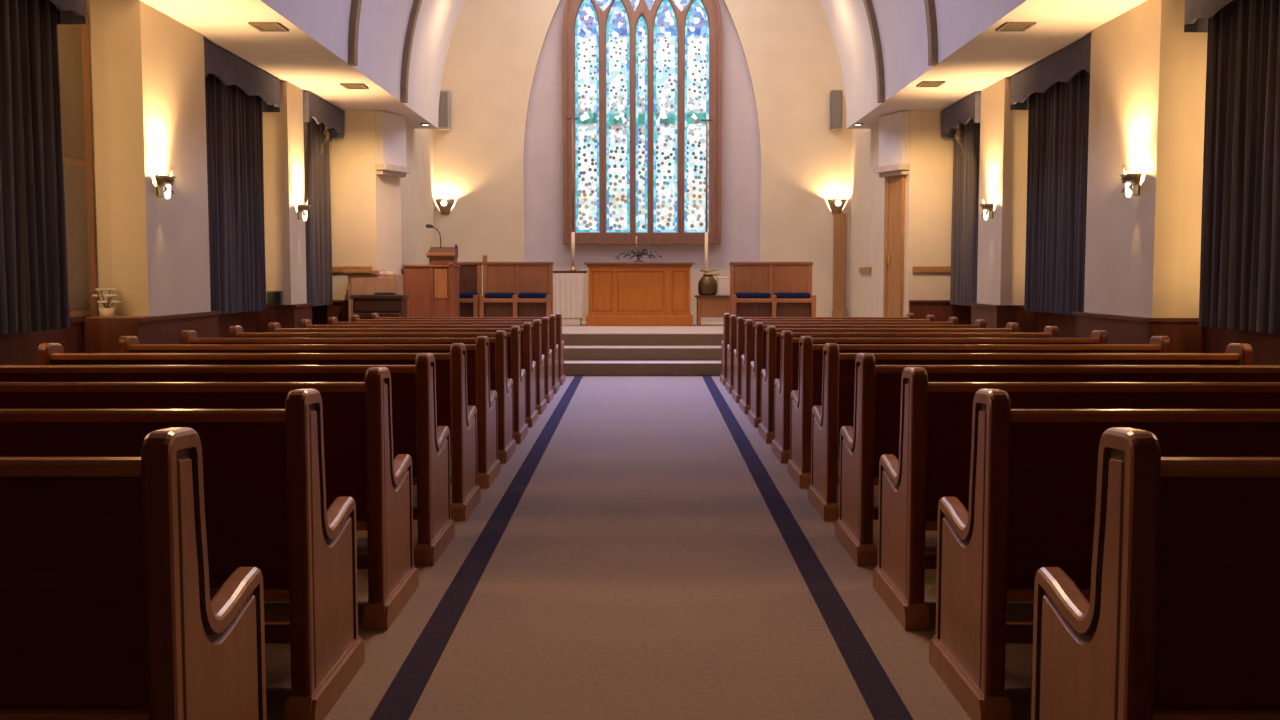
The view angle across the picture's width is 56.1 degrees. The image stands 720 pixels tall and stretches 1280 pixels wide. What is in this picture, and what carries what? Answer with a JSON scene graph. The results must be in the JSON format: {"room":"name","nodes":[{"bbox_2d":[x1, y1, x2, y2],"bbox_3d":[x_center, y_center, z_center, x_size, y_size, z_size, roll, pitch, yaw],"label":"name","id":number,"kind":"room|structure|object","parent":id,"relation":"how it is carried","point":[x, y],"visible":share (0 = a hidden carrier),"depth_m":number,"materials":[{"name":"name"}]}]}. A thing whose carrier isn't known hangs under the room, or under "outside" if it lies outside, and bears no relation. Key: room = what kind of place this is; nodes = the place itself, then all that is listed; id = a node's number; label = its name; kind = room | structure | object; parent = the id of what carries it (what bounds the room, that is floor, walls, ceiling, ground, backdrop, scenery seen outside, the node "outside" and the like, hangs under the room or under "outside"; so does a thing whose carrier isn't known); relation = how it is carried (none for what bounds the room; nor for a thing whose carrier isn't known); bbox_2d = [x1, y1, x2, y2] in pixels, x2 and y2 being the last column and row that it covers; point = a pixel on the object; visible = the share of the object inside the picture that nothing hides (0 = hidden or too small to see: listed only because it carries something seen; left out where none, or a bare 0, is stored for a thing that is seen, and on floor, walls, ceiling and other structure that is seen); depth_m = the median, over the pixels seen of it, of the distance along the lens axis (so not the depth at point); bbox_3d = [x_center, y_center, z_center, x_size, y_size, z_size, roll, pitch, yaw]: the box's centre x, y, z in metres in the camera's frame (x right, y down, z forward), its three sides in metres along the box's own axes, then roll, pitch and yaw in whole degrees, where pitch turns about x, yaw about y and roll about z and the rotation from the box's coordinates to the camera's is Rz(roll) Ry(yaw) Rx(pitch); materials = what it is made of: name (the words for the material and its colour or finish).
{"room":"house of worship","nodes":[
{"label":"house of worship","id":0,"kind":"room"},
{"bbox_2d":[0,302,348,364],"bbox_3d":[-4.080,0.394,6.497,0.890,0.955,20.100,0,4,0],"label":"wainscoting","id":1,"kind":"structure","parent":0,"point":[82,337],"depth_m":9.82,"materials":[{"name":"brown wood"}]},
{"bbox_2d":[86,316,155,317],"bbox_3d":[-4.227,-0.351,9.788,0.430,0.007,0.330,0,4,0],"label":"trim","id":2,"kind":"structure","parent":1,"relation":"attached to","point":[96,316],"depth_m":9.64,"materials":[{"name":"brown wood"}]},
{"bbox_2d":[92,288,120,316],"bbox_3d":[-4.333,-0.467,9.745,0.186,0.231,0.186,-4,6,-45],"label":"potted plant","id":3,"kind":"object","parent":2,"relation":"on","point":[107,311],"visible":1,"depth_m":9.71,"materials":[{"name":"beige ceramic"}]},
{"bbox_2d":[70,300,347,322],"bbox_3d":[-4.080,-0.097,6.463,0.890,0.030,20.100,0,4,0],"label":"trim","id":4,"kind":"structure","parent":1,"relation":"attached to","point":[176,316],"depth_m":10.08,"materials":[{"name":"brown wood"}]},
{"bbox_2d":[266,291,282,304],"bbox_3d":[-4.238,-0.721,13.924,0.180,0.160,0.066,0,4,0],"label":"speaker","id":5,"kind":"object","parent":4,"relation":"on","point":[273,297],"visible":1,"depth_m":13.89},
{"bbox_2d":[70,0,433,318],"bbox_3d":[-4.183,-1.056,8.851,1.580,3.615,25.000,0,4,0],"label":"wall","id":6,"kind":"structure","parent":0,"point":[147,67],"depth_m":10.68,"materials":[{"name":"paint"}]},
{"bbox_2d":[0,0,85,334],"bbox_3d":[-4.313,-1.462,7.835,0.420,2.610,2.230,0,4,0],"label":"curtain","id":7,"kind":"object","parent":6,"relation":"hanging from","point":[34,287],"visible":1,"depth_m":8.48,"materials":[{"name":"fabric"}]},
{"bbox_2d":[57,12,96,316],"bbox_3d":[-4.498,-1.490,8.369,0.050,2.450,2.900,0,4,0],"label":"window","id":8,"kind":"structure","parent":6,"relation":"in","point":[73,53],"depth_m":9.54,"materials":[{"name":"brown wood"}]},
{"bbox_2d":[154,167,176,198],"bbox_3d":[-3.997,-1.501,10.143,0.150,0.282,0.342,0,4,0],"label":"wall lamp","id":9,"kind":"object","parent":6,"relation":"attached to","point":[162,181],"visible":1,"depth_m":10.11,"materials":[{"name":"brown metal"}]},
{"bbox_2d":[204,40,279,313],"bbox_3d":[-4.309,-1.795,12.533,0.420,2.610,2.410,0,4,0],"label":"curtain","id":10,"kind":"object","parent":6,"relation":"hanging from","point":[238,93],"visible":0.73,"depth_m":12.67,"materials":[{"name":"fabric"}]},
{"bbox_2d":[297,199,310,220],"bbox_3d":[-3.993,-1.795,14.292,0.150,0.282,0.342,0,4,0],"label":"wall lamp","id":11,"kind":"object","parent":6,"relation":"attached to","point":[301,208],"visible":1,"depth_m":14.26,"materials":[{"name":"brown metal"}]},
{"bbox_2d":[303,92,343,305],"bbox_3d":[-4.228,-2.002,15.451,0.579,2.610,1.720,0,4,0],"label":"curtain","id":12,"kind":"object","parent":6,"relation":"hanging from","point":[323,121],"visible":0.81,"depth_m":15.55,"materials":[{"name":"fabric"}]},
{"bbox_2d":[303,117,332,305],"bbox_3d":[-4.212,-1.982,15.452,0.126,2.570,1.620,0,4,0],"label":"drape","id":13,"kind":"object","parent":12,"relation":"hanging from","point":[316,165],"depth_m":15.61,"materials":[{"name":"fabric"}]},
{"bbox_2d":[332,266,371,272],"bbox_3d":[-4.026,-1.240,16.439,0.720,0.090,0.035,0,4,0],"label":"trim","id":14,"kind":"structure","parent":6,"relation":"attached to","point":[335,269],"depth_m":16.42,"materials":[{"name":"brown wood"}]},
{"bbox_2d":[140,0,435,127],"bbox_3d":[-4.034,-2.807,7.223,1.880,0.120,22.000,0,4,0],"label":"ceiling","id":15,"kind":"structure","parent":0,"point":[293,56],"depth_m":11.95,"materials":[{"name":"paint"}]},
{"bbox_2d":[248,22,288,31],"bbox_3d":[-3.331,-2.989,10.768,0.260,0.018,0.340,0,4,0],"label":"ceiling vent","id":16,"kind":"object","parent":15,"relation":"in","point":[260,26],"visible":1,"depth_m":10.75,"materials":[{"name":"metal"}]},
{"bbox_2d":[375,111,405,166],"bbox_3d":[-3.444,-3.046,16.611,0.110,0.710,0.600,1,4,20],"label":"wall","id":17,"kind":"structure","parent":0,"point":[390,127],"depth_m":16.50,"materials":[{"name":"paint"}]},
{"bbox_2d":[375,163,411,177],"bbox_3d":[-3.414,-2.622,16.635,0.170,0.140,0.670,1,4,20],"label":"trim","id":18,"kind":"structure","parent":17,"relation":"attached to","point":[385,169],"depth_m":16.52,"materials":[{"name":"paint"}]},
{"bbox_2d":[415,129,432,144],"bbox_3d":[-3.674,-5.988,19.428,0.180,4.740,3.000,0,4,0],"label":"wall","id":19,"kind":"structure","parent":0,"point":[427,134],"depth_m":20.23,"materials":[{"name":"paint"}]},
{"bbox_2d":[433,0,850,321],"bbox_3d":[0.037,-4.350,20.795,7.600,8.400,0.100,0,4,0],"label":"wall","id":20,"kind":"structure","parent":0,"point":[789,47],"depth_m":20.78,"materials":[{"name":"paint"}]},
{"bbox_2d":[438,90,450,129],"bbox_3d":[-3.363,-4.288,20.626,0.190,0.660,0.250,0,4,0],"label":"loudspeaker","id":21,"kind":"object","parent":20,"relation":"attached to","point":[444,100],"visible":0.81,"depth_m":20.51,"materials":[{"name":"fabric"}]},
{"bbox_2d":[439,92,447,126],"bbox_3d":[-3.363,-4.280,20.508,0.150,0.600,0.012,0,4,0],"label":"grille","id":22,"kind":"object","parent":21,"relation":"attached to","point":[443,100],"depth_m":20.50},
{"bbox_2d":[435,199,455,213],"bbox_3d":[-3.383,-2.653,20.758,0.360,0.260,0.219,0,4,0],"label":"wall sconce","id":23,"kind":"object","parent":20,"relation":"attached to","point":[445,205],"visible":1,"depth_m":20.74,"materials":[{"name":"brown metal"}]},
{"bbox_2d":[524,0,759,269],"bbox_3d":[0.038,-4.464,20.987,4.600,8.000,0.300,0,4,0],"label":"wall niche","id":24,"kind":"object","parent":20,"relation":"in","point":[740,143],"visible":0.11,"depth_m":20.93,"materials":[{"name":"paint"}]},
{"bbox_2d":[562,0,721,243],"bbox_3d":[0.037,-4.780,20.713,2.730,5.538,0.238,0,4,0],"label":"window","id":25,"kind":"structure","parent":24,"relation":"attached to","point":[641,77],"depth_m":20.76,"materials":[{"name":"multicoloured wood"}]},
{"bbox_2d":[830,90,842,129],"bbox_3d":[3.367,-4.288,20.621,0.190,0.660,0.250,0,4,0],"label":"loudspeaker","id":26,"kind":"object","parent":20,"relation":"attached to","point":[836,96],"visible":1,"depth_m":20.50,"materials":[{"name":"fabric"}]},
{"bbox_2d":[832,92,841,126],"bbox_3d":[3.367,-4.279,20.502,0.150,0.600,0.012,0,4,0],"label":"grille","id":27,"kind":"object","parent":26,"relation":"attached to","point":[836,96],"depth_m":20.50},
{"bbox_2d":[827,199,846,213],"bbox_3d":[3.417,-2.653,20.752,0.360,0.260,0.219,0,4,0],"label":"wall sconce","id":28,"kind":"object","parent":20,"relation":"attached to","point":[836,205],"visible":1,"depth_m":20.73,"materials":[{"name":"brown metal"}]},
{"bbox_2d":[413,0,870,128],"bbox_3d":[0.035,-5.894,18.099,7.400,4.740,0.140,0,4,0],"label":"arch","id":29,"kind":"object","parent":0,"point":[820,1],"depth_m":18.20,"materials":[{"name":"paint"}]},
{"bbox_2d":[564,360,720,375],"bbox_3d":[0.134,0.089,16.362,5.300,0.170,1.050,0,4,0],"label":"step","id":30,"kind":"structure","parent":0,"point":[571,367],"depth_m":15.84,"materials":[{"name":"carpet"}]},
{"bbox_2d":[564,346,720,359],"bbox_3d":[0.134,-0.098,16.595,5.300,0.170,0.560,0,4,0],"label":"step","id":31,"kind":"structure","parent":0,"point":[570,352],"depth_m":16.32,"materials":[{"name":"carpet"}]},
{"bbox_2d":[562,322,722,333],"bbox_3d":[0.036,-0.267,18.979,7.240,0.510,4.900,0,4,0],"label":"floor","id":32,"kind":"structure","parent":0,"point":[706,327],"depth_m":18.10,"materials":[{"name":"carpet"}]},
{"bbox_2d":[402,263,460,316],"bbox_3d":[-3.001,-0.902,17.337,0.730,0.990,0.670,0,4,0],"label":"pulpit","id":33,"kind":"object","parent":32,"relation":"on","point":[432,290],"visible":0.62,"depth_m":17.02,"materials":[{"name":"brown wood"}]},
{"bbox_2d":[426,245,457,264],"bbox_3d":[-2.831,-1.510,17.194,0.410,0.292,0.390,0,4,0],"label":"desk","id":34,"kind":"object","parent":33,"relation":"on","point":[436,255],"visible":1,"depth_m":17.08,"materials":[{"name":"brown wood"}]},
{"bbox_2d":[457,262,481,316],"bbox_3d":[-2.660,-0.974,18.139,0.490,1.020,0.540,0,4,0],"label":"bench","id":35,"kind":"object","parent":32,"relation":"on","point":[470,273],"visible":0.43,"depth_m":18.30,"materials":[{"name":"brown wood"}]},
{"bbox_2d":[479,255,552,316],"bbox_3d":[-1.865,-1.024,18.134,1.080,1.120,0.540,0,4,0],"label":"bench","id":36,"kind":"object","parent":32,"relation":"on","point":[510,289],"visible":0.73,"depth_m":18.29,"materials":[{"name":"brown wood"}]},
{"bbox_2d":[485,292,513,297],"bbox_3d":[-2.115,-0.975,18.113,0.400,0.085,0.430,0,4,0],"label":"cushion","id":37,"kind":"object","parent":36,"relation":"on","point":[487,294],"depth_m":17.90,"materials":[{"name":"blue fabric"}]},
{"bbox_2d":[518,292,546,297],"bbox_3d":[-1.615,-0.975,18.113,0.400,0.085,0.430,0,4,0],"label":"cushion","id":38,"kind":"object","parent":36,"relation":"on","point":[520,294],"depth_m":17.90,"materials":[{"name":"blue fabric"}]},
{"bbox_2d":[553,271,586,325],"bbox_3d":[-1.164,-1.008,19.541,0.580,0.890,0.475,0,4,0],"label":"pedestal table","id":39,"kind":"object","parent":32,"relation":"on","point":[567,285],"visible":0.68,"depth_m":19.32,"materials":[{"name":"white wood"}]},
{"bbox_2d":[566,118,578,270],"bbox_3d":[-1.084,-2.670,19.361,0.181,2.450,0.119,2,5,30],"label":"pole","id":40,"kind":"object","parent":39,"relation":"on","point":[572,119],"visible":1,"depth_m":19.37,"materials":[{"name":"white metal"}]},
{"bbox_2d":[584,262,694,325],"bbox_3d":[-0.009,-1.086,19.642,1.770,1.030,0.800,0,4,0],"label":"altar table","id":41,"kind":"object","parent":32,"relation":"on","point":[619,293],"visible":1,"depth_m":19.31,"materials":[{"name":"brown wood"}]},
{"bbox_2d":[615,234,661,261],"bbox_3d":[-0.021,-1.812,19.454,0.774,0.446,0.210,0,4,0],"label":"arrangement","id":42,"kind":"object","parent":41,"relation":"on","point":[638,254],"visible":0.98,"depth_m":19.43,"materials":[{"name":"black metal"}]},
{"bbox_2d":[695,295,729,325],"bbox_3d":[1.226,-0.806,19.516,0.660,0.490,0.450,0,4,0],"label":"side table","id":43,"kind":"object","parent":32,"relation":"on","point":[715,305],"visible":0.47,"depth_m":19.32,"materials":[{"name":"brown wood"}]},
{"bbox_2d":[701,119,712,272],"bbox_3d":[1.086,-2.486,19.592,0.181,2.850,0.119,2,5,30],"label":"pole","id":44,"kind":"object","parent":43,"relation":"on","point":[706,120],"visible":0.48,"depth_m":19.58,"materials":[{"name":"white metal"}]},
{"bbox_2d":[698,270,718,295],"bbox_3d":[1.096,-1.254,19.439,0.313,0.414,0.313,3,5,37],"label":"brass urn","id":45,"kind":"object","parent":43,"relation":"on","point":[707,285],"visible":1,"depth_m":19.33,"materials":[{"name":"metal"}]},
{"bbox_2d":[717,277,729,294],"bbox_3d":[1.396,-1.198,19.463,0.270,0.300,0.210,0,4,0],"label":"box","id":46,"kind":"object","parent":43,"relation":"on","point":[723,282],"visible":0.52,"depth_m":19.36,"materials":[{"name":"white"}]},
{"bbox_2d":[729,262,815,316],"bbox_3d":[2.000,-0.974,18.135,1.270,1.020,0.540,0,4,0],"label":"bench","id":47,"kind":"object","parent":32,"relation":"on","point":[757,289],"visible":0.7,"depth_m":18.27,"materials":[{"name":"brown wood"}]},
{"bbox_2d":[735,292,770,297],"bbox_3d":[1.703,-0.975,18.110,0.495,0.085,0.430,0,4,0],"label":"cushion","id":48,"kind":"object","parent":47,"relation":"on","point":[737,294],"depth_m":17.90,"materials":[{"name":"blue fabric"}]},
{"bbox_2d":[774,292,809,297],"bbox_3d":[2.298,-0.975,18.110,0.495,0.085,0.430,0,4,0],"label":"cushion","id":49,"kind":"object","parent":47,"relation":"on","point":[776,294],"depth_m":17.90,"materials":[{"name":"blue fabric"}]},
{"bbox_2d":[832,213,845,316],"bbox_3d":[3.473,-1.605,20.896,0.250,1.890,0.080,0,4,0],"label":"wooden post","id":50,"kind":"object","parent":32,"relation":"on","point":[839,232],"visible":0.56,"depth_m":20.88,"materials":[{"name":"brown wood"}]},
{"bbox_2d":[562,334,722,345],"bbox_3d":[0.134,-0.281,16.861,5.300,0.158,0.013,0,4,0],"label":"step","id":51,"kind":"structure","parent":0,"point":[569,339],"depth_m":16.86,"materials":[{"name":"carpet"}]},
{"bbox_2d":[260,0,1026,127],"bbox_3d":[0.026,-4.847,7.075,6.240,4.210,22.000,0,4,0],"label":"vault","id":52,"kind":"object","parent":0,"point":[902,24],"visible":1,"depth_m":14.55,"materials":[{"name":"paint"}]},
{"bbox_2d":[400,0,884,102],"bbox_3d":[0.033,-5.439,15.374,6.260,4.219,0.150,0,4,0],"label":"trim","id":53,"kind":"structure","parent":52,"relation":"attached to","point":[870,12],"depth_m":15.42,"materials":[{"name":"paint"}]},
{"bbox_2d":[348,0,937,65],"bbox_3d":[0.031,-5.244,12.611,6.260,4.219,0.150,0,4,0],"label":"trim","id":54,"kind":"structure","parent":52,"relation":"attached to","point":[355,10],"depth_m":12.67,"materials":[{"name":"paint"}]},
{"bbox_2d":[264,376,1033,719],"bbox_3d":[0.025,0.917,6.581,9.800,0.100,20.600,0,4,0],"label":"floor","id":55,"kind":"structure","parent":0,"point":[642,570],"depth_m":4.86,"materials":[{"name":"carpet"}]},
{"bbox_2d":[0,427,266,719],"bbox_3d":[-2.105,0.631,2.785,2.314,1.007,0.632,0,4,0],"label":"pew","id":56,"kind":"object","parent":55,"relation":"on","point":[107,612],"visible":1,"depth_m":2.51,"materials":[{"name":"brown wood"}]},
{"bbox_2d":[0,389,364,719],"bbox_3d":[-2.104,0.566,3.783,2.314,0.996,0.632,0,4,0],"label":"pew","id":57,"kind":"object","parent":55,"relation":"on","point":[264,481],"visible":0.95,"depth_m":3.50,"materials":[{"name":"brown wood"}]},
{"bbox_2d":[0,367,418,630],"bbox_3d":[-2.104,0.501,4.781,2.314,0.984,0.632,0,4,0],"label":"pew","id":58,"kind":"object","parent":55,"relation":"on","point":[361,465],"visible":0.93,"depth_m":4.49,"materials":[{"name":"brown wood"}]},
{"bbox_2d":[0,353,454,565],"bbox_3d":[-2.103,0.436,5.779,2.314,0.973,0.632,0,4,0],"label":"pew","id":59,"kind":"object","parent":55,"relation":"on","point":[416,433],"visible":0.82,"depth_m":5.48,"materials":[{"name":"brown wood"}]},
{"bbox_2d":[37,343,480,520],"bbox_3d":[-2.102,0.371,6.777,2.314,0.962,0.632,0,4,0],"label":"pew","id":60,"kind":"object","parent":55,"relation":"on","point":[453,410],"visible":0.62,"depth_m":6.48,"materials":[{"name":"brown wood"}]},
{"bbox_2d":[118,336,500,488],"bbox_3d":[-2.101,0.306,7.775,2.314,0.951,0.632,0,4,0],"label":"pew","id":61,"kind":"object","parent":55,"relation":"on","point":[479,394],"visible":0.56,"depth_m":7.48,"materials":[{"name":"brown wood"}]},
{"bbox_2d":[180,330,515,462],"bbox_3d":[-2.100,0.241,8.773,2.314,0.940,0.632,0,4,0],"label":"pew","id":62,"kind":"object","parent":55,"relation":"on","point":[499,382],"visible":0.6,"depth_m":8.46,"materials":[{"name":"brown wood"}]},
{"bbox_2d":[343,270,403,321],"bbox_3d":[-3.587,-0.513,16.192,0.720,1.395,0.470,0,4,0],"label":"cabinet","id":63,"kind":"object","parent":55,"relation":"on","point":[359,281],"visible":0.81,"depth_m":15.96,"materials":[{"name":"brown wood"}]},
{"bbox_2d":[228,326,527,443],"bbox_3d":[-2.099,0.176,9.771,2.314,0.929,0.632,0,4,0],"label":"pew","id":64,"kind":"object","parent":55,"relation":"on","point":[514,371],"visible":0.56,"depth_m":9.47,"materials":[{"name":"brown wood"}]},
{"bbox_2d":[350,294,408,318],"bbox_3d":[-3.397,-0.314,15.645,0.680,1.075,0.510,0,4,0],"label":"organ console","id":65,"kind":"object","parent":55,"relation":"on","point":[364,305],"visible":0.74,"depth_m":15.46,"materials":[{"name":"brown wood"}]},
{"bbox_2d":[352,313,400,317],"bbox_3d":[-3.392,-0.572,15.441,0.610,0.060,0.140,0,4,0],"label":"shelf","id":66,"kind":"object","parent":65,"relation":"attached to","point":[362,315],"depth_m":15.37,"materials":[{"name":"brown wood"}]},
{"bbox_2d":[268,322,537,427],"bbox_3d":[-2.099,0.111,10.768,2.314,0.918,0.632,0,4,0],"label":"pew","id":67,"kind":"object","parent":55,"relation":"on","point":[527,363],"visible":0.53,"depth_m":10.46,"materials":[{"name":"brown wood"}]},
{"bbox_2d":[300,319,546,413],"bbox_3d":[-2.098,0.045,11.766,2.314,0.906,0.632,0,4,0],"label":"pew","id":68,"kind":"object","parent":55,"relation":"on","point":[541,402],"visible":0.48,"depth_m":11.46,"materials":[{"name":"brown wood"}]},
{"bbox_2d":[328,317,553,402],"bbox_3d":[-2.097,-0.020,12.764,2.314,0.895,0.632,0,4,0],"label":"pew","id":69,"kind":"object","parent":55,"relation":"on","point":[546,351],"visible":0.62,"depth_m":12.46,"materials":[{"name":"brown wood"}]},
{"bbox_2d":[351,315,559,393],"bbox_3d":[-2.096,-0.085,13.762,2.314,0.884,0.632,0,4,0],"label":"pew","id":70,"kind":"object","parent":55,"relation":"on","point":[354,318],"visible":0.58,"depth_m":13.46,"materials":[{"name":"brown wood"}]},
{"bbox_2d":[371,313,564,385],"bbox_3d":[-2.095,-0.150,14.760,2.314,0.873,0.632,0,4,0],"label":"pew","id":71,"kind":"object","parent":55,"relation":"on","point":[559,341],"visible":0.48,"depth_m":14.45,"materials":[{"name":"brown wood"}]},
{"bbox_2d":[370,376,582,719],"bbox_3d":[-0.759,0.894,6.174,0.120,0.004,19.391,0,4,0],"label":"trim","id":72,"kind":"structure","parent":55,"relation":"on","point":[400,699],"depth_m":4.93,"materials":[{"name":"carpet"}]},
{"bbox_2d":[702,376,912,719],"bbox_3d":[0.784,0.894,6.173,0.115,0.004,19.392,0,4,1],"label":"trim","id":73,"kind":"structure","parent":55,"relation":"on","point":[882,699],"depth_m":4.99,"materials":[{"name":"carpet"}]},
{"bbox_2d":[720,313,913,385],"bbox_3d":[2.160,-0.149,14.757,2.314,0.873,0.632,0,4,0],"label":"pew","id":74,"kind":"object","parent":55,"relation":"on","point":[726,321],"visible":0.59,"depth_m":14.45,"materials":[{"name":"brown wood"}]},
{"bbox_2d":[725,315,934,393],"bbox_3d":[2.159,-0.084,13.759,2.314,0.884,0.632,0,4,0],"label":"pew","id":75,"kind":"object","parent":55,"relation":"on","point":[731,346],"visible":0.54,"depth_m":13.45,"materials":[{"name":"brown wood"}]},
{"bbox_2d":[732,317,957,402],"bbox_3d":[2.158,-0.019,12.761,2.314,0.895,0.632,0,4,0],"label":"pew","id":76,"kind":"object","parent":55,"relation":"on","point":[738,352],"visible":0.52,"depth_m":12.45,"materials":[{"name":"brown wood"}]},
{"bbox_2d":[739,319,985,413],"bbox_3d":[2.157,0.046,11.763,2.314,0.906,0.632,0,4,0],"label":"pew","id":77,"kind":"object","parent":55,"relation":"on","point":[744,402],"visible":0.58,"depth_m":11.45,"materials":[{"name":"brown wood"}]},
{"bbox_2d":[748,322,1018,427],"bbox_3d":[2.156,0.111,10.765,2.314,0.918,0.632,0,4,0],"label":"pew","id":78,"kind":"object","parent":55,"relation":"on","point":[759,363],"visible":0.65,"depth_m":10.46,"materials":[{"name":"brown wood"}]},
{"bbox_2d":[759,326,1058,443],"bbox_3d":[2.156,0.176,9.767,2.314,0.929,0.632,0,4,0],"label":"pew","id":79,"kind":"object","parent":55,"relation":"on","point":[773,339],"visible":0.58,"depth_m":9.46,"materials":[{"name":"brown wood"}]},
{"bbox_2d":[771,330,1107,463],"bbox_3d":[2.155,0.241,8.769,2.314,0.940,0.632,0,4,0],"label":"pew","id":80,"kind":"object","parent":55,"relation":"on","point":[787,382],"visible":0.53,"depth_m":8.46,"materials":[{"name":"brown wood"}]},
{"bbox_2d":[787,336,1170,488],"bbox_3d":[2.154,0.306,7.771,2.314,0.951,0.632,0,4,0],"label":"pew","id":81,"kind":"object","parent":55,"relation":"on","point":[808,394],"visible":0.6,"depth_m":7.47,"materials":[{"name":"brown wood"}]},
{"bbox_2d":[808,343,1252,520],"bbox_3d":[2.153,0.371,6.773,2.314,0.962,0.632,0,4,0],"label":"pew","id":82,"kind":"object","parent":55,"relation":"on","point":[836,411],"visible":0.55,"depth_m":6.48,"materials":[{"name":"brown wood"}]},
{"bbox_2d":[835,353,1279,565],"bbox_3d":[2.152,0.436,5.776,2.314,0.973,0.632,0,4,0],"label":"pew","id":83,"kind":"object","parent":55,"relation":"on","point":[875,431],"visible":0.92,"depth_m":5.48,"materials":[{"name":"brown wood"}]},
{"bbox_2d":[873,367,1279,630],"bbox_3d":[2.151,0.501,4.778,2.314,0.984,0.632,0,4,0],"label":"pew","id":84,"kind":"object","parent":55,"relation":"on","point":[934,462],"visible":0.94,"depth_m":4.49,"materials":[{"name":"brown wood"}]},
{"bbox_2d":[929,389,1279,719],"bbox_3d":[2.151,0.567,3.780,2.314,0.996,0.632,0,4,0],"label":"pew","id":85,"kind":"object","parent":55,"relation":"on","point":[1033,485],"visible":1,"depth_m":3.50,"materials":[{"name":"brown wood"}]},
{"bbox_2d":[1031,427,1279,719],"bbox_3d":[2.150,0.632,2.782,2.314,1.007,0.632,0,4,0],"label":"pew","id":86,"kind":"object","parent":55,"relation":"on","point":[1180,620],"visible":1,"depth_m":2.51,"materials":[{"name":"brown wood"}]},
{"bbox_2d":[851,129,869,144],"bbox_3d":[3.747,-5.987,19.422,0.180,4.740,3.000,0,4,0],"label":"wall","id":87,"kind":"structure","parent":0,"point":[856,134],"depth_m":20.27,"materials":[{"name":"paint"}]},
{"bbox_2d":[879,111,909,166],"bbox_3d":[3.512,-3.046,16.605,0.110,0.710,0.600,-1,4,-20],"label":"wall","id":88,"kind":"structure","parent":0,"point":[894,127],"depth_m":16.49,"materials":[{"name":"paint"}]},
{"bbox_2d":[873,163,909,177],"bbox_3d":[3.482,-2.622,16.629,0.170,0.140,0.670,-1,4,-20],"label":"trim","id":89,"kind":"structure","parent":88,"relation":"attached to","point":[895,169],"depth_m":16.51,"materials":[{"name":"paint"}]},
{"bbox_2d":[848,0,1146,127],"bbox_3d":[4.086,-2.807,7.216,1.880,0.120,22.000,0,4,0],"label":"ceiling","id":90,"kind":"structure","parent":0,"point":[992,56],"depth_m":11.95,"materials":[{"name":"paint"}]},
{"bbox_2d":[916,81,944,86],"bbox_3d":[3.392,-3.219,14.005,0.260,0.018,0.340,0,4,0],"label":"ceiling vent","id":91,"kind":"object","parent":90,"relation":"in","point":[923,83],"visible":1,"depth_m":13.97,"materials":[{"name":"metal"}]},
{"bbox_2d":[996,22,1035,31],"bbox_3d":[3.369,-2.989,10.763,0.260,0.018,0.340,0,4,0],"label":"ceiling vent","id":92,"kind":"object","parent":90,"relation":"in","point":[1008,26],"visible":1,"depth_m":10.75,"materials":[{"name":"metal"}]},
{"bbox_2d":[849,0,1207,317],"bbox_3d":[4.237,-1.055,8.844,1.580,3.615,25.000,0,4,0],"label":"wall","id":93,"kind":"structure","parent":0,"point":[1148,74],"depth_m":10.64,"materials":[{"name":"paint"}]},
{"bbox_2d":[883,175,904,316],"bbox_3d":[3.534,-1.460,16.725,0.064,2.190,0.440,-1,4,-20],"label":"door","id":94,"kind":"structure","parent":93,"relation":"in","point":[894,222],"depth_m":16.71,"materials":[{"name":"brown wood"}]},
{"bbox_2d":[912,266,950,272],"bbox_3d":[4.094,-1.239,16.433,0.720,0.090,0.035,0,4,0],"label":"trim","id":95,"kind":"structure","parent":93,"relation":"attached to","point":[916,269],"depth_m":16.42,"materials":[{"name":"brown wood"}]},
{"bbox_2d":[941,93,980,305],"bbox_3d":[4.293,-2.004,15.483,0.579,2.610,1.640,0,4,0],"label":"curtain","id":96,"kind":"object","parent":93,"relation":"hanging from","point":[960,121],"visible":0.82,"depth_m":15.61,"materials":[{"name":"fabric"}]},
{"bbox_2d":[950,118,979,305],"bbox_3d":[4.276,-1.984,15.485,0.116,2.570,1.540,0,4,0],"label":"drape","id":97,"kind":"object","parent":96,"relation":"hanging from","point":[965,191],"depth_m":15.67,"materials":[{"name":"fabric"}]},
{"bbox_2d":[980,197,993,219],"bbox_3d":[4.057,-1.779,14.066,0.150,0.282,0.342,0,4,0],"label":"wall lamp","id":98,"kind":"object","parent":93,"relation":"attached to","point":[987,207],"visible":1,"depth_m":14.03,"materials":[{"name":"brown metal"}]},
{"bbox_2d":[1010,35,1090,314],"bbox_3d":[4.370,-1.781,12.336,0.420,2.610,2.430,0,4,0],"label":"curtain","id":99,"kind":"object","parent":93,"relation":"hanging from","point":[1055,91],"visible":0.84,"depth_m":12.46,"materials":[{"name":"fabric"}]},
{"bbox_2d":[1119,165,1141,197],"bbox_3d":[4.053,-1.487,9.946,0.150,0.282,0.342,0,4,0],"label":"wall lamp","id":100,"kind":"object","parent":93,"relation":"attached to","point":[1132,179],"visible":1,"depth_m":9.91,"materials":[{"name":"brown metal"}]},
{"bbox_2d":[1184,0,1279,333],"bbox_3d":[4.367,-1.472,7.977,0.420,2.610,2.530,0,4,0],"label":"curtain","id":101,"kind":"object","parent":93,"relation":"hanging from","point":[1240,257],"visible":1,"depth_m":8.69,"materials":[{"name":"fabric"}]},
{"bbox_2d":[909,302,1279,364],"bbox_3d":[4.130,0.395,6.491,0.890,0.955,20.100,0,4,0],"label":"wall","id":102,"kind":"structure","parent":0,"point":[1185,337],"depth_m":10.21,"materials":[{"name":"brown wood"}]},
{"bbox_2d":[909,300,1198,321],"bbox_3d":[4.130,-0.096,6.456,0.890,0.030,20.100,0,4,0],"label":"trim","id":103,"kind":"structure","parent":102,"relation":"attached to","point":[1110,316],"depth_m":10.45,"materials":[{"name":"brown wood"}]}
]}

